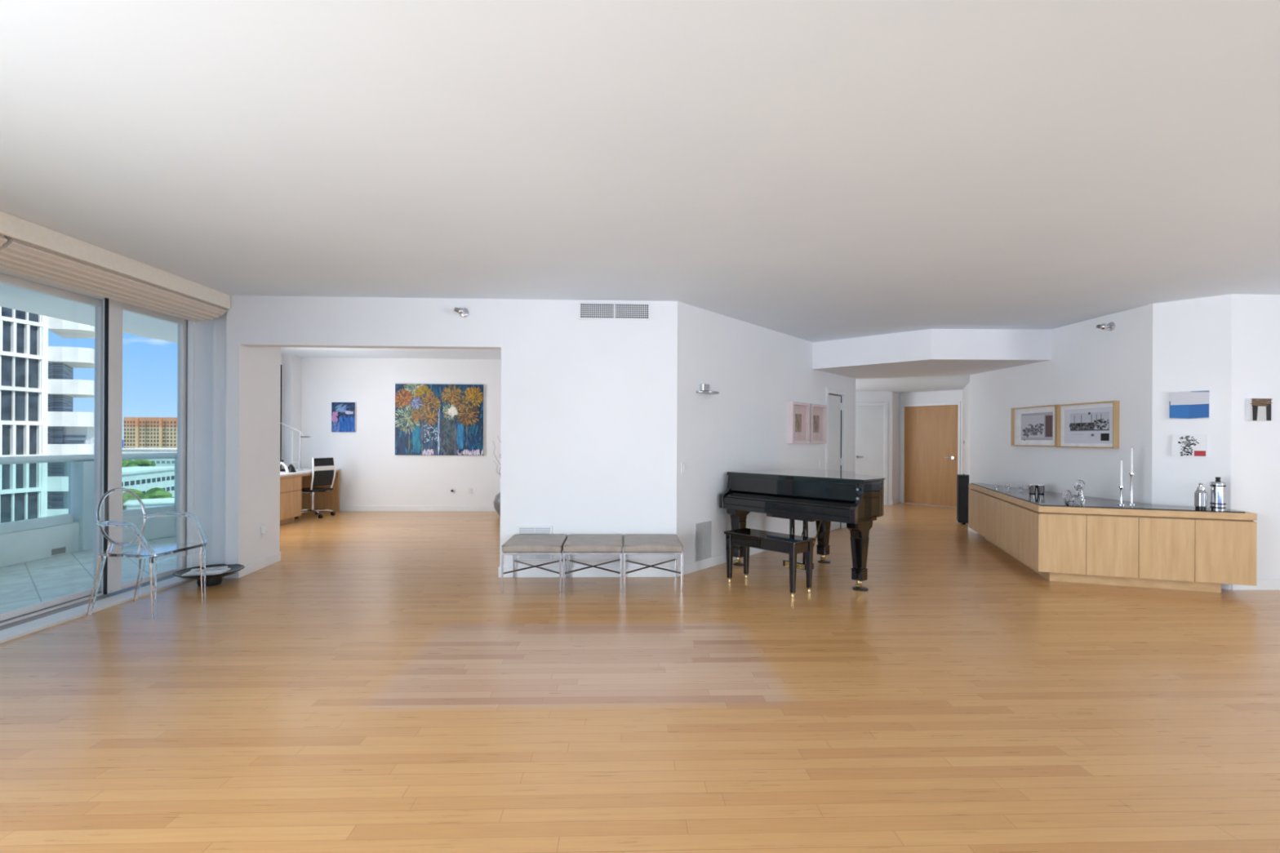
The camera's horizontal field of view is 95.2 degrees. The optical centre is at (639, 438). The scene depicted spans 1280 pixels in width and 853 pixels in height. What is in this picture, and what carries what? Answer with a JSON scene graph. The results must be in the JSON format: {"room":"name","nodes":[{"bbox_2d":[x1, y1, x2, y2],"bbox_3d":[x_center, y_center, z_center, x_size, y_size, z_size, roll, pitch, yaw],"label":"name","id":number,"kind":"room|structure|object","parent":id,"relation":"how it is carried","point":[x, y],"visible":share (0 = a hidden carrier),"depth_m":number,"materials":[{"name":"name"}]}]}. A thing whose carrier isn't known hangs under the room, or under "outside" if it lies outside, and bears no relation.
{"room":"apartment living room","nodes":[
{"label":"apartment living room","id":0,"kind":"room"},
{"bbox_2d":[0,305,155,338],"bbox_3d":[-5.827,-1.558,2.484,2.500,0.145,12.550,0,0,-2],"label":"ceiling","id":1,"kind":"structure","parent":0,"point":[0,305],"depth_m":7.24,"materials":[{"name":"white paint"}]},
{"bbox_2d":[0,536,176,613],"bbox_3d":[-5.843,1.494,2.484,2.500,0.250,12.550,0,0,-2],"label":"floor","id":2,"kind":"structure","parent":0,"point":[25,584],"depth_m":5.84,"materials":[{"name":"tile"}]},
{"bbox_2d":[0,516,175,567],"bbox_3d":[-6.537,1.190,2.286,0.656,0.350,12.200,0,0,-2],"label":"balcony wall","id":3,"kind":"structure","parent":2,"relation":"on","point":[28,545],"depth_m":6.68,"materials":[{"name":"paint"}]},
{"bbox_2d":[51,546,66,555],"bbox_3d":[-6.786,1.309,6.816,0.007,0.070,0.170,0,0,-2],"label":"drain","id":4,"kind":"object","parent":3,"relation":"attached to","point":[60,550],"visible":1,"depth_m":6.82,"materials":[{"name":"grey metal"}]},
{"bbox_2d":[0,452,177,551],"bbox_3d":[-6.506,0.780,2.272,0.514,1.171,12.169,0,0,-2],"label":"balcony railing","id":5,"kind":"object","parent":2,"relation":"on","point":[81,467],"visible":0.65,"depth_m":7.07,"materials":[{"name":"metal"}]},
{"bbox_2d":[0,268,213,319],"bbox_3d":[-4.282,-1.323,1.119,0.500,0.300,9.720,0,0,-2],"label":"wall","id":6,"kind":"structure","parent":0,"point":[2,271],"depth_m":4.44,"materials":[{"name":"paint"}]},
{"bbox_2d":[0,273,103,621],"bbox_3d":[-4.554,0.061,3.992,0.050,2.470,2.080,0,0,-2],"label":"window","id":7,"kind":"structure","parent":6,"relation":"in","point":[6,279],"depth_m":4.93,"materials":[{"name":"white metal"}]},
{"bbox_2d":[102,297,187,594],"bbox_3d":[-4.477,0.061,5.334,0.053,2.470,0.944,0,0,-2],"label":"window","id":8,"kind":"structure","parent":6,"relation":"in","point":[113,309],"depth_m":4.98,"materials":[{"name":"white metal"}]},
{"bbox_2d":[186,320,213,568],"bbox_3d":[-4.353,0.077,5.855,0.405,2.500,0.250,0,0,-2],"label":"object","id":9,"kind":"structure","parent":6,"relation":"attached to","point":[200,334],"depth_m":5.76,"materials":[{"name":"white paint"}]},
{"bbox_2d":[0,295,501,359],"bbox_3d":[0.071,-1.525,9.477,14.550,0.150,7.260,0,0,-2],"label":"ceiling","id":10,"kind":"structure","parent":0,"point":[134,323],"depth_m":8.17,"materials":[{"name":"paint"}]},
{"bbox_2d":[280,354,302,468],"bbox_3d":[-6.332,-0.084,9.697,0.380,2.800,1.900,0,0,-2],"label":"wall","id":11,"kind":"structure","parent":0,"point":[291,365],"depth_m":10.32,"materials":[{"name":"paint"}]},
{"bbox_2d":[280,364,281,468],"bbox_3d":[-6.316,-0.373,9.547,0.040,1.860,1.500,0,0,-2],"label":"window","id":12,"kind":"structure","parent":11,"relation":"in","point":[281,365],"depth_m":10.28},
{"bbox_2d":[301,357,501,506],"bbox_3d":[-3.857,-0.070,10.804,5.000,2.800,0.150,0,0,-2],"label":"wall","id":13,"kind":"structure","parent":0,"point":[366,458],"depth_m":10.70,"materials":[{"name":"paint"}]},
{"bbox_2d":[331,402,355,431],"bbox_3d":[-5.401,-0.394,10.650,0.420,0.540,0.042,0,0,-2],"label":"canvas painting","id":14,"kind":"object","parent":13,"relation":"attached to","point":[343,414],"visible":1,"depth_m":10.63,"materials":[{"name":"paint"}]},
{"bbox_2d":[339,505,496,511],"bbox_3d":[-3.822,1.280,10.723,4.720,0.100,0.014,0,0,-2],"label":"baseboard","id":15,"kind":"structure","parent":13,"relation":"attached to","point":[342,508],"depth_m":10.71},
{"bbox_2d":[395,383,484,455],"bbox_3d":[-3.673,-0.349,10.703,1.600,1.300,0.051,0,0,-2],"label":"canvas painting","id":16,"kind":"object","parent":13,"relation":"attached to","point":[431,420],"visible":1,"depth_m":10.69,"materials":[{"name":"fabric"}]},
{"bbox_2d":[450,487,454,493],"bbox_3d":[-3.440,0.952,10.738,0.075,0.115,0.010,0,0,-2],"label":"wall outlet","id":17,"kind":"object","parent":13,"relation":"attached to","point":[451,488],"visible":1,"depth_m":10.74,"materials":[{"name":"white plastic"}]},
{"bbox_2d":[468,488,472,494],"bbox_3d":[-3.120,0.964,10.749,0.075,0.115,0.010,0,0,-2],"label":"wall outlet","id":18,"kind":"object","parent":13,"relation":"attached to","point":[470,490],"visible":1,"depth_m":10.75,"materials":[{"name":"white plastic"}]},
{"bbox_2d":[239,295,677,567],"bbox_3d":[-1.739,-0.059,5.731,4.200,2.800,0.150,0,0,-2],"label":"wall","id":19,"kind":"structure","parent":0,"point":[588,415],"depth_m":5.69,"materials":[{"name":"paint"}]},
{"bbox_2d":[453,307,469,317],"bbox_3d":[-1.714,-1.220,5.596,0.118,0.096,0.121,0,0,-2],"label":"ceiling spotlight","id":20,"kind":"object","parent":19,"relation":"attached to","point":[463,312],"visible":1,"depth_m":5.59,"materials":[{"name":"silver metal"}]},
{"bbox_2d":[516,525,552,560],"bbox_3d":[-1.023,1.015,5.674,0.340,0.340,0.012,0,0,-2],"label":"air vent","id":21,"kind":"object","parent":19,"relation":"in","point":[520,529],"visible":0.4,"depth_m":5.67,"materials":[{"name":"white metal"}]},
{"bbox_2d":[497,565,675,577],"bbox_3d":[-0.511,1.297,5.764,1.729,0.100,0.164,0,0,-2],"label":"baseboard","id":22,"kind":"structure","parent":19,"relation":"attached to","point":[593,571],"depth_m":5.68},
{"bbox_2d":[578,302,650,320],"bbox_3d":[-0.249,-1.245,5.699,0.700,0.175,0.012,0,0,-2],"label":"air vent","id":23,"kind":"object","parent":19,"relation":"in","point":[624,311],"visible":1,"depth_m":5.70,"materials":[{"name":"white metal"}]},
{"bbox_2d":[0,0,1279,342],"bbox_3d":[0.315,-1.473,2.061,14.550,0.250,15.300,0,0,-2],"label":"ceiling","id":24,"kind":"structure","parent":0,"point":[811,171],"depth_m":2.71,"materials":[{"name":"paint"}]},
{"bbox_2d":[0,210,230,309],"bbox_3d":[-3.894,-1.304,1.072,0.273,0.133,9.000,0,0,-2],"label":"window valance","id":25,"kind":"object","parent":24,"relation":"attached to","point":[11,226],"visible":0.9,"depth_m":4.19,"materials":[{"name":"beige fabric"}]},
{"bbox_2d":[0,234,7,246],"bbox_3d":[-3.981,-1.195,2.420,0.299,0.176,2.300,0,0,-2],"label":"roman shade","id":26,"kind":"object","parent":25,"relation":"hanging from","point":[2,239],"visible":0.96,"depth_m":3.56,"materials":[{"name":"fabric"}]},
{"bbox_2d":[0,235,226,322],"bbox_3d":[-4.052,-1.196,4.579,0.299,0.176,1.960,0,0,-2],"label":"roman shade","id":27,"kind":"object","parent":25,"relation":"hanging from","point":[16,256],"visible":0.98,"depth_m":4.30,"materials":[{"name":"fabric"}]},
{"bbox_2d":[0,502,1279,852],"bbox_3d":[0.636,1.443,4.774,13.700,0.180,16.700,0,0,-2],"label":"floor","id":28,"kind":"structure","parent":0,"point":[375,686],"depth_m":2.93,"materials":[{"name":"brown wood"}]},
{"bbox_2d":[0,568,192,643],"bbox_3d":[-4.317,1.341,1.134,0.500,0.072,9.450,0,0,-2],"label":"trim","id":29,"kind":"structure","parent":28,"relation":"on","point":[24,624],"depth_m":4.45,"materials":[{"name":"white metal"}]},
{"bbox_2d":[85,487,207,618],"bbox_3d":[-3.858,0.858,4.576,0.566,0.948,0.586,0,0,1],"label":"armchair","id":30,"kind":"object","parent":28,"relation":"on","point":[122,517],"visible":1,"depth_m":4.54,"materials":[{"name":"clear plastic"}]},
{"bbox_2d":[172,564,244,586],"bbox_3d":[-3.929,1.263,5.334,0.536,0.133,0.536,0,0,-19],"label":"dish","id":31,"kind":"object","parent":28,"relation":"on","point":[211,580],"visible":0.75,"depth_m":5.29,"materials":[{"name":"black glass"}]},
{"bbox_2d":[181,568,231,576],"bbox_3d":[-3.949,1.214,5.323,0.300,0.014,0.220,0,0,-13],"label":"magazine","id":32,"kind":"object","parent":31,"relation":"on","point":[186,574],"visible":0.48,"depth_m":5.23,"materials":[{"name":"paper"}]},
{"bbox_2d":[188,565,227,574],"bbox_3d":[-3.939,1.200,5.333,0.270,0.014,0.200,0,0,-31],"label":"magazine","id":33,"kind":"object","parent":32,"relation":"on","point":[217,569],"visible":0.91,"depth_m":5.31,"materials":[{"name":"paper"}]},
{"bbox_2d":[212,295,280,565],"bbox_3d":[-4.336,-0.073,6.366,0.950,2.800,1.590,0,0,-2],"label":"wall pier","id":34,"kind":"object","parent":28,"relation":"on","point":[246,380],"visible":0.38,"depth_m":5.67,"materials":[{"name":"paint"}]},
{"bbox_2d":[224,551,280,577],"bbox_3d":[-3.910,1.279,5.973,0.137,0.100,0.804,0,0,-2],"label":"baseboard","id":35,"kind":"object","parent":34,"relation":"attached to","point":[255,566],"visible":0.67,"depth_m":5.90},
{"bbox_2d":[280,468,340,524],"bbox_3d":[-5.774,0.927,9.590,0.700,0.785,2.050,0,0,-2],"label":"office desk","id":36,"kind":"object","parent":28,"relation":"on","point":[292,500],"visible":0.48,"depth_m":9.35,"materials":[{"name":"wood"}]},
{"bbox_2d":[280,459,288,472],"bbox_3d":[-5.660,0.435,9.240,0.200,0.211,0.041,0,0,-8],"label":"ornament","id":37,"kind":"object","parent":36,"relation":"on","point":[282,460],"visible":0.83,"depth_m":9.23,"materials":[{"name":"white ceramic"}]},
{"bbox_2d":[287,463,296,472],"bbox_3d":[-5.583,0.468,9.341,0.150,0.135,0.150,0,0,-2],"label":"ornament","id":38,"kind":"object","parent":36,"relation":"on","point":[291,468],"visible":0.93,"depth_m":9.31,"materials":[{"name":"black plastic"}]},
{"bbox_2d":[280,422,311,470],"bbox_3d":[-5.891,0.111,9.874,0.565,0.845,0.275,0,0,-2],"label":"desk lamp","id":39,"kind":"object","parent":36,"relation":"on","point":[300,433],"visible":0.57,"depth_m":9.91,"materials":[{"name":"white plastic"}]},
{"bbox_2d":[294,457,335,519],"bbox_3d":[-5.565,0.814,9.879,0.649,1.011,0.627,0,0,18],"label":"office chair","id":40,"kind":"object","parent":28,"relation":"on","point":[323,477],"visible":0.84,"depth_m":9.84,"materials":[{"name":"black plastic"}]},
{"bbox_2d":[493,492,500,516],"bbox_3d":[-2.330,1.098,10.129,0.420,0.480,0.420,0,0,-2],"label":"floor vase","id":41,"kind":"object","parent":28,"relation":"on","point":[496,502],"visible":0.11,"depth_m":9.98,"materials":[{"name":"grey ceramic"}]},
{"bbox_2d":[493,439,500,475],"bbox_3d":[-2.407,0.389,10.126,0.289,1.004,0.049,0,0,-2],"label":"bunch","id":42,"kind":"object","parent":41,"relation":"on","point":[499,439],"visible":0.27,"depth_m":10.12,"materials":[{"name":"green plant"}]},
{"bbox_2d":[501,533,567,593],"bbox_3d":[-0.955,1.133,5.367,0.518,0.425,0.585,0,0,-2],"label":"upholstered stool","id":43,"kind":"object","parent":28,"relation":"on","point":[518,544],"visible":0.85,"depth_m":5.11,"materials":[{"name":"beige fabric"}]},
{"bbox_2d":[502,533,567,552],"bbox_3d":[-0.954,0.957,5.367,0.518,0.073,0.585,0,0,-2],"label":"cushion","id":44,"kind":"object","parent":43,"relation":"on","point":[518,543],"depth_m":5.15,"materials":[{"name":"beige fabric"}]},
{"bbox_2d":[562,533,622,593],"bbox_3d":[-0.423,1.135,5.384,0.518,0.425,0.585,0,0,-2],"label":"upholstered stool","id":45,"kind":"object","parent":28,"relation":"on","point":[575,544],"visible":1,"depth_m":5.12,"materials":[{"name":"beige fabric"}]},
{"bbox_2d":[563,533,622,552],"bbox_3d":[-0.422,0.959,5.384,0.518,0.073,0.585,0,0,-2],"label":"cushion","id":46,"kind":"object","parent":45,"relation":"on","point":[575,543],"depth_m":5.16,"materials":[{"name":"beige fabric"}]},
{"bbox_2d":[623,533,683,592],"bbox_3d":[0.108,1.138,5.402,0.518,0.425,0.585,0,0,-2],"label":"upholstered stool","id":47,"kind":"object","parent":28,"relation":"on","point":[633,544],"visible":1,"depth_m":5.14,"materials":[{"name":"beige fabric"}]},
{"bbox_2d":[623,533,682,552],"bbox_3d":[0.109,0.962,5.402,0.518,0.073,0.585,0,0,-2],"label":"cushion","id":48,"kind":"object","parent":47,"relation":"on","point":[633,543],"depth_m":5.17,"materials":[{"name":"beige fabric"}]},
{"bbox_2d":[733,562,743,565],"bbox_3d":[1.068,1.349,6.290,0.128,0.014,0.134,0,0,-42],"label":"cup","id":49,"kind":"object","parent":28,"relation":"on","point":[735,563],"depth_m":6.27,"materials":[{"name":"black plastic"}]},
{"bbox_2d":[724,528,815,599],"bbox_3d":[1.163,1.113,5.304,0.330,0.487,0.770,0,0,-42],"label":"piano bench","id":50,"kind":"object","parent":28,"relation":"on","point":[792,544],"visible":1,"depth_m":5.15,"materials":[{"name":"black wood"}]},
{"bbox_2d":[719,468,885,591],"bbox_3d":[1.909,0.862,6.154,1.472,0.997,1.570,0,0,-42],"label":"grand piano","id":51,"kind":"object","parent":28,"relation":"on","point":[823,497],"visible":0.9,"depth_m":5.61,"materials":[{"name":"black wood"}]},
{"bbox_2d":[817,560,830,563],"bbox_3d":[2.029,1.354,6.443,0.128,0.014,0.134,0,0,-42],"label":"cup","id":52,"kind":"object","parent":28,"relation":"on","point":[819,561],"depth_m":6.42,"materials":[{"name":"black plastic"}]},
{"bbox_2d":[853,586,868,591],"bbox_3d":[1.993,1.354,5.280,0.128,0.014,0.134,0,0,-42],"label":"cup","id":53,"kind":"object","parent":28,"relation":"on","point":[856,588],"depth_m":5.25,"materials":[{"name":"black plastic"}]},
{"bbox_2d":[956,473,968,524],"bbox_3d":[5.270,0.974,9.509,0.180,0.807,0.340,0,0,25],"label":"case","id":54,"kind":"object","parent":28,"relation":"on","point":[962,480],"visible":0.83,"depth_m":9.37,"materials":[{"name":"black plastic"}]},
{"bbox_2d":[968,482,1257,592],"bbox_3d":[4.590,1.005,6.760,1.629,0.738,3.409,0,0,-2],"label":"sideboard","id":55,"kind":"object","parent":28,"relation":"on","point":[1096,540],"visible":1,"depth_m":5.41,"materials":[{"name":"brown wood"}]},
{"bbox_2d":[1005,486,1011,490],"bbox_3d":[4.523,0.611,7.173,0.060,0.050,0.060,0,0,-2],"label":"shot glass","id":56,"kind":"object","parent":55,"relation":"on","point":[1007,488],"visible":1,"depth_m":7.15,"materials":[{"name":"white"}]},
{"bbox_2d":[1017,486,1023,490],"bbox_3d":[4.664,0.612,7.157,0.060,0.050,0.060,0,0,-2],"label":"shot glass","id":57,"kind":"object","parent":55,"relation":"on","point":[1020,488],"visible":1,"depth_m":7.13,"materials":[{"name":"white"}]},
{"bbox_2d":[1027,484,1036,493],"bbox_3d":[4.552,0.586,6.774,0.088,0.100,0.088,0,0,-2],"label":"tumbler","id":58,"kind":"object","parent":55,"relation":"on","point":[1032,488],"visible":1,"depth_m":6.75,"materials":[{"name":"silver metal"}]},
{"bbox_2d":[1035,484,1045,493],"bbox_3d":[4.623,0.587,6.736,0.088,0.100,0.088,0,0,-2],"label":"tumbler","id":59,"kind":"object","parent":55,"relation":"on","point":[1040,488],"visible":1,"depth_m":6.71,"materials":[{"name":"silver metal"}]},
{"bbox_2d":[1062,480,1085,503],"bbox_3d":[4.236,0.519,5.702,0.230,0.238,0.077,0,0,-2],"label":"glass sculpture","id":60,"kind":"object","parent":55,"relation":"on","point":[1079,492],"visible":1,"depth_m":5.69,"materials":[{"name":"white"}]},
{"bbox_2d":[1115,485,1125,505],"bbox_3d":[4.635,0.546,5.626,0.072,0.181,0.072,0,0,-2],"label":"candle holder","id":61,"kind":"object","parent":55,"relation":"on","point":[1119,486],"visible":1,"depth_m":5.62,"materials":[{"name":"silver metal"}]},
{"bbox_2d":[1120,459,1122,486],"bbox_3d":[4.636,0.328,5.626,0.022,0.267,0.022,0,0,-2],"label":"taper candle","id":62,"kind":"object","parent":61,"relation":"on","point":[1121,461],"visible":1,"depth_m":5.62,"materials":[{"name":"white wax"}]},
{"bbox_2d":[1126,472,1136,505],"bbox_3d":[4.764,0.484,5.660,0.072,0.306,0.072,0,0,-2],"label":"candle holder","id":63,"kind":"object","parent":55,"relation":"on","point":[1130,473],"visible":1,"depth_m":5.65,"materials":[{"name":"silver metal"}]},
{"bbox_2d":[1129,446,1133,473],"bbox_3d":[4.765,0.206,5.660,0.022,0.262,0.022,0,0,-2],"label":"taper candle","id":64,"kind":"object","parent":63,"relation":"on","point":[1131,448],"visible":1,"depth_m":5.65,"materials":[{"name":"white wax"}]},
{"bbox_2d":[1194,483,1207,510],"bbox_3d":[5.055,0.518,5.264,0.085,0.242,0.085,0,0,-2],"label":"cocktail shaker","id":65,"kind":"object","parent":55,"relation":"on","point":[1200,495],"visible":1,"depth_m":5.24,"materials":[{"name":"silver metal"}]},
{"bbox_2d":[1209,476,1226,511],"bbox_3d":[5.164,0.490,5.218,0.105,0.299,0.105,0,0,-2],"label":"shaker","id":66,"kind":"object","parent":55,"relation":"on","point":[1217,488],"visible":1,"depth_m":5.18,"materials":[{"name":"silver metal"}]},
{"bbox_2d":[676,301,855,566],"bbox_3d":[1.850,-0.040,7.577,3.302,2.800,3.604,0,0,-2],"label":"wall","id":67,"kind":"structure","parent":0,"point":[755,371],"depth_m":6.51,"materials":[{"name":"paint"}]},
{"bbox_2d":[680,462,687,474],"bbox_3d":[0.442,0.292,5.812,0.011,0.115,0.100,0,0,41],"label":"light switch","id":68,"kind":"object","parent":67,"relation":"attached to","point":[683,465],"visible":1,"depth_m":5.80,"materials":[{"name":"white plastic"}]},
{"bbox_2d":[694,520,711,561],"bbox_3d":[0.656,1.063,6.068,0.013,0.394,0.294,0,0,41],"label":"air vent","id":69,"kind":"object","parent":67,"relation":"in","point":[703,531],"visible":1,"depth_m":6.06,"materials":[{"name":"white metal"}]},
{"bbox_2d":[696,383,719,394],"bbox_3d":[0.730,-0.519,6.038,0.150,0.095,0.311,0,0,40],"label":"wall sconce","id":70,"kind":"object","parent":67,"relation":"attached to","point":[704,388],"visible":1,"depth_m":6.00,"materials":[{"name":"silver metal"}]},
{"bbox_2d":[696,391,719,394],"bbox_3d":[0.730,-0.479,6.038,0.150,0.015,0.311,0,0,40],"label":"shelf","id":71,"kind":"object","parent":70,"relation":"attached to","point":[700,392],"depth_m":5.97,"materials":[{"name":"metal"}]},
{"bbox_2d":[676,528,816,577],"bbox_3d":[1.901,1.310,7.527,3.207,0.100,3.517,0,0,-2],"label":"baseboard","id":72,"kind":"structure","parent":67,"relation":"attached to","point":[693,566],"depth_m":6.16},
{"bbox_2d":[787,401,809,443],"bbox_3d":[2.100,-0.209,7.707,0.070,0.540,0.515,0,0,40],"label":"framed picture","id":73,"kind":"object","parent":67,"relation":"attached to","point":[798,413],"visible":1,"depth_m":7.70},
{"bbox_2d":[809,403,826,443],"bbox_3d":[2.461,-0.207,8.131,0.070,0.540,0.515,0,0,40],"label":"framed picture","id":74,"kind":"object","parent":67,"relation":"attached to","point":[818,413],"visible":0.83,"depth_m":8.18},
{"bbox_2d":[819,458,822,466],"bbox_3d":[2.570,0.344,8.308,0.011,0.115,0.075,0,0,40],"label":"light switch","id":75,"kind":"object","parent":67,"relation":"attached to","point":[820,460],"visible":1,"depth_m":8.30,"materials":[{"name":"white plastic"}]},
{"bbox_2d":[828,394,842,530],"bbox_3d":[2.899,0.353,8.735,0.405,2.015,0.417,0,0,-2],"label":"door","id":76,"kind":"structure","parent":67,"relation":"in","point":[835,405],"depth_m":8.75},
{"bbox_2d":[825,387,848,528],"bbox_3d":[2.931,0.316,8.758,0.635,2.100,0.633,0,0,-2],"label":"trim","id":77,"kind":"structure","parent":67,"relation":"attached to","point":[845,397],"depth_m":8.93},
{"bbox_2d":[855,391,892,504],"bbox_3d":[3.539,0.119,12.223,3.480,2.500,0.100,0,0,-2],"label":"wall","id":78,"kind":"structure","parent":0,"point":[860,396],"depth_m":12.23,"materials":[{"name":"paint"}]},
{"bbox_2d":[855,405,884,476],"bbox_3d":[4.660,0.337,12.175,0.880,2.065,0.089,0,0,-2],"label":"door","id":79,"kind":"structure","parent":78,"relation":"in","point":[869,420],"depth_m":12.20,"materials":[{"name":"wood"}]},
{"bbox_2d":[855,402,887,504],"bbox_3d":[4.660,0.310,12.195,1.020,2.130,0.030,0,0,-2],"label":"trim","id":80,"kind":"structure","parent":78,"relation":"attached to","point":[885,404],"depth_m":12.19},
{"bbox_2d":[891,391,899,499],"bbox_3d":[5.407,0.129,12.485,0.430,2.500,0.500,0,0,-2],"label":"wall","id":81,"kind":"structure","parent":0,"point":[895,396],"depth_m":12.44,"materials":[{"name":"paint"}]},
{"bbox_2d":[888,497,898,504],"bbox_3d":[5.392,1.329,12.414,0.409,0.100,0.396,0,0,-2],"label":"baseboard","id":82,"kind":"structure","parent":81,"relation":"attached to","point":[895,500],"depth_m":12.26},
{"bbox_2d":[898,389,962,502],"bbox_3d":[6.082,0.132,12.213,0.902,2.500,1.053,0,0,-2],"label":"wall","id":83,"kind":"structure","parent":0,"point":[947,395],"depth_m":12.11,"materials":[{"name":"paint"}]},
{"bbox_2d":[900,400,960,502],"bbox_3d":[6.043,0.312,12.181,0.807,2.140,0.955,0,0,-2],"label":"trim","id":84,"kind":"structure","parent":83,"relation":"attached to","point":[940,403],"depth_m":12.55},
{"bbox_2d":[904,404,958,506],"bbox_3d":[6.064,0.345,12.176,0.722,2.065,0.857,0,0,-2],"label":"door","id":85,"kind":"structure","parent":83,"relation":"in","point":[931,432],"depth_m":12.15,"materials":[{"name":"brown wood"}]},
{"bbox_2d":[813,328,1051,393],"bbox_3d":[4.425,-1.167,10.151,5.100,0.420,6.200,0,0,-2],"label":"ceiling","id":86,"kind":"structure","parent":0,"point":[929,352],"depth_m":7.46,"materials":[{"name":"paint"}]},
{"bbox_2d":[962,382,969,475],"bbox_3d":[5.811,0.131,10.184,1.607,2.500,2.985,0,0,-2],"label":"wall","id":87,"kind":"structure","parent":0,"point":[966,391],"depth_m":10.86,"materials":[{"name":"paint"}]},
{"bbox_2d":[968,293,1231,590],"bbox_3d":[5.212,-0.022,7.025,0.480,2.800,3.400,0,0,-2],"label":"wall","id":88,"kind":"structure","parent":0,"point":[1153,351],"depth_m":5.98,"materials":[{"name":"paint"}]},
{"bbox_2d":[967,524,978,533],"bbox_3d":[4.986,1.326,8.601,0.174,0.100,0.264,0,0,-2],"label":"baseboard","id":89,"kind":"structure","parent":88,"relation":"attached to","point":[969,529],"depth_m":8.64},
{"bbox_2d":[1010,404,1057,447],"bbox_3d":[4.933,-0.154,7.306,0.060,0.500,0.790,0,0,-2],"label":"framed picture","id":90,"kind":"object","parent":88,"relation":"attached to","point":[1030,426],"visible":1,"depth_m":7.31,"materials":[{"name":"white paper"}]},
{"bbox_2d":[1056,400,1119,448],"bbox_3d":[4.960,-0.149,6.492,0.060,0.500,0.800,0,0,-2],"label":"framed picture","id":91,"kind":"object","parent":88,"relation":"attached to","point":[1095,424],"visible":1,"depth_m":6.46,"materials":[{"name":"white paper"}]},
{"bbox_2d":[1096,321,1115,331],"bbox_3d":[4.944,-1.192,6.207,0.121,0.096,0.118,0,0,-2],"label":"ceiling spotlight","id":92,"kind":"object","parent":88,"relation":"attached to","point":[1110,326],"visible":1,"depth_m":6.19,"materials":[{"name":"silver metal"}]},
{"bbox_2d":[1168,391,1208,419],"bbox_3d":[5.190,-0.318,5.522,0.026,0.260,0.274,0,0,-44],"label":"canvas painting","id":93,"kind":"object","parent":88,"relation":"attached to","point":[1191,404],"visible":1,"depth_m":5.51,"materials":[{"name":"fabric"}]},
{"bbox_2d":[1172,434,1206,456],"bbox_3d":[5.192,0.061,5.521,0.022,0.206,0.234,0,0,-44],"label":"print","id":94,"kind":"object","parent":88,"relation":"attached to","point":[1183,445],"visible":1,"depth_m":5.51,"materials":[{"name":"paper"}]},
{"bbox_2d":[1230,293,1279,590],"bbox_3d":[6.358,-0.016,5.437,1.934,2.800,0.150,0,0,-2],"label":"wall","id":95,"kind":"structure","parent":0,"point":[1255,318],"depth_m":5.34,"materials":[{"name":"paint"}]},
{"bbox_2d":[1231,578,1279,590],"bbox_3d":[6.358,1.334,5.355,1.925,0.100,0.014,0,0,-2],"label":"baseboard","id":96,"kind":"structure","parent":95,"relation":"attached to","point":[1261,584],"depth_m":5.33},
{"bbox_2d":[1244,398,1272,421],"bbox_3d":[5.636,-0.265,5.318,0.213,0.200,0.041,0,0,-2],"label":"print","id":97,"kind":"object","parent":95,"relation":"attached to","point":[1255,409],"visible":1,"depth_m":5.30,"materials":[{"name":"paper"}]},
{"label":"outside","id":98,"kind":"structure","parent":0,"visible":0},
{"bbox_3d":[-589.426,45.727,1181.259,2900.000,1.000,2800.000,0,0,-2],"label":"city","id":99,"kind":"object","parent":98,"visible":0},
{"bbox_2d":[0,306,94,523],"bbox_3d":[-60.655,14.529,43.595,19.321,67.000,32.071,0,0,-2],"label":"apartment tower","id":100,"kind":"structure","parent":99,"relation":"on","point":[38,388],"depth_m":52.85,"materials":[{"name":"white paint"}]},
{"bbox_2d":[121,459,155,467],"bbox_3d":[-214.992,28.522,243.126,25.045,40.378,18.347,0,0,-2],"label":"tree","id":101,"kind":"object","parent":99,"relation":"on","point":[125,463],"visible":0.24,"depth_m":242.36,"materials":[{"name":"green plant"}]},
{"bbox_2d":[121,466,174,497],"bbox_3d":[-142.752,28.094,158.795,14.800,39.000,48.000,0,0,-15],"label":"building","id":102,"kind":"structure","parent":99,"relation":"on","point":[142,478],"depth_m":163.75,"materials":[{"name":"white paint"}]},
{"bbox_2d":[121,448,177,466],"bbox_3d":[-244.212,25.956,302.135,40.800,42.200,16.800,0,0,-2],"label":"building","id":103,"kind":"structure","parent":99,"relation":"on","point":[159,462],"depth_m":294.06,"materials":[{"name":"white paint"}]},
{"bbox_2d":[123,417,177,448],"bbox_3d":[-371.414,14.882,459.909,54.000,63.000,18.250,0,0,-2],"label":"tower","id":104,"kind":"structure","parent":99,"relation":"on","point":[138,432],"depth_m":451.03,"materials":[{"name":"concrete"}]},
{"bbox_2d":[128,487,172,498],"bbox_3d":[-103.519,29.506,120.991,17.280,38.992,10.631,0,0,-2],"label":"tree","id":105,"kind":"object","parent":99,"relation":"on","point":[156,492],"visible":0.22,"depth_m":118.84,"materials":[{"name":"green plant"}]},
{"bbox_2d":[140,497,174,507],"bbox_3d":[-87.714,29.536,106.678,10.800,36.700,7.800,0,0,-36],"label":"building","id":106,"kind":"structure","parent":99,"relation":"on","point":[148,503],"depth_m":104.32,"materials":[{"name":"white paint"}]},
{"label":"wall outlet","id":107,"kind":"object","parent":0,"visible":0},
{"bbox_2d":[260,525,266,540],"bbox_3d":[-3.864,0.969,5.999,0.043,0.148,0.040,0,0,-7],"label":"plug adapter","id":108,"kind":"object","parent":107,"relation":"attached to","point":[263,528],"visible":1,"depth_m":5.98,"materials":[{"name":"white plastic"}]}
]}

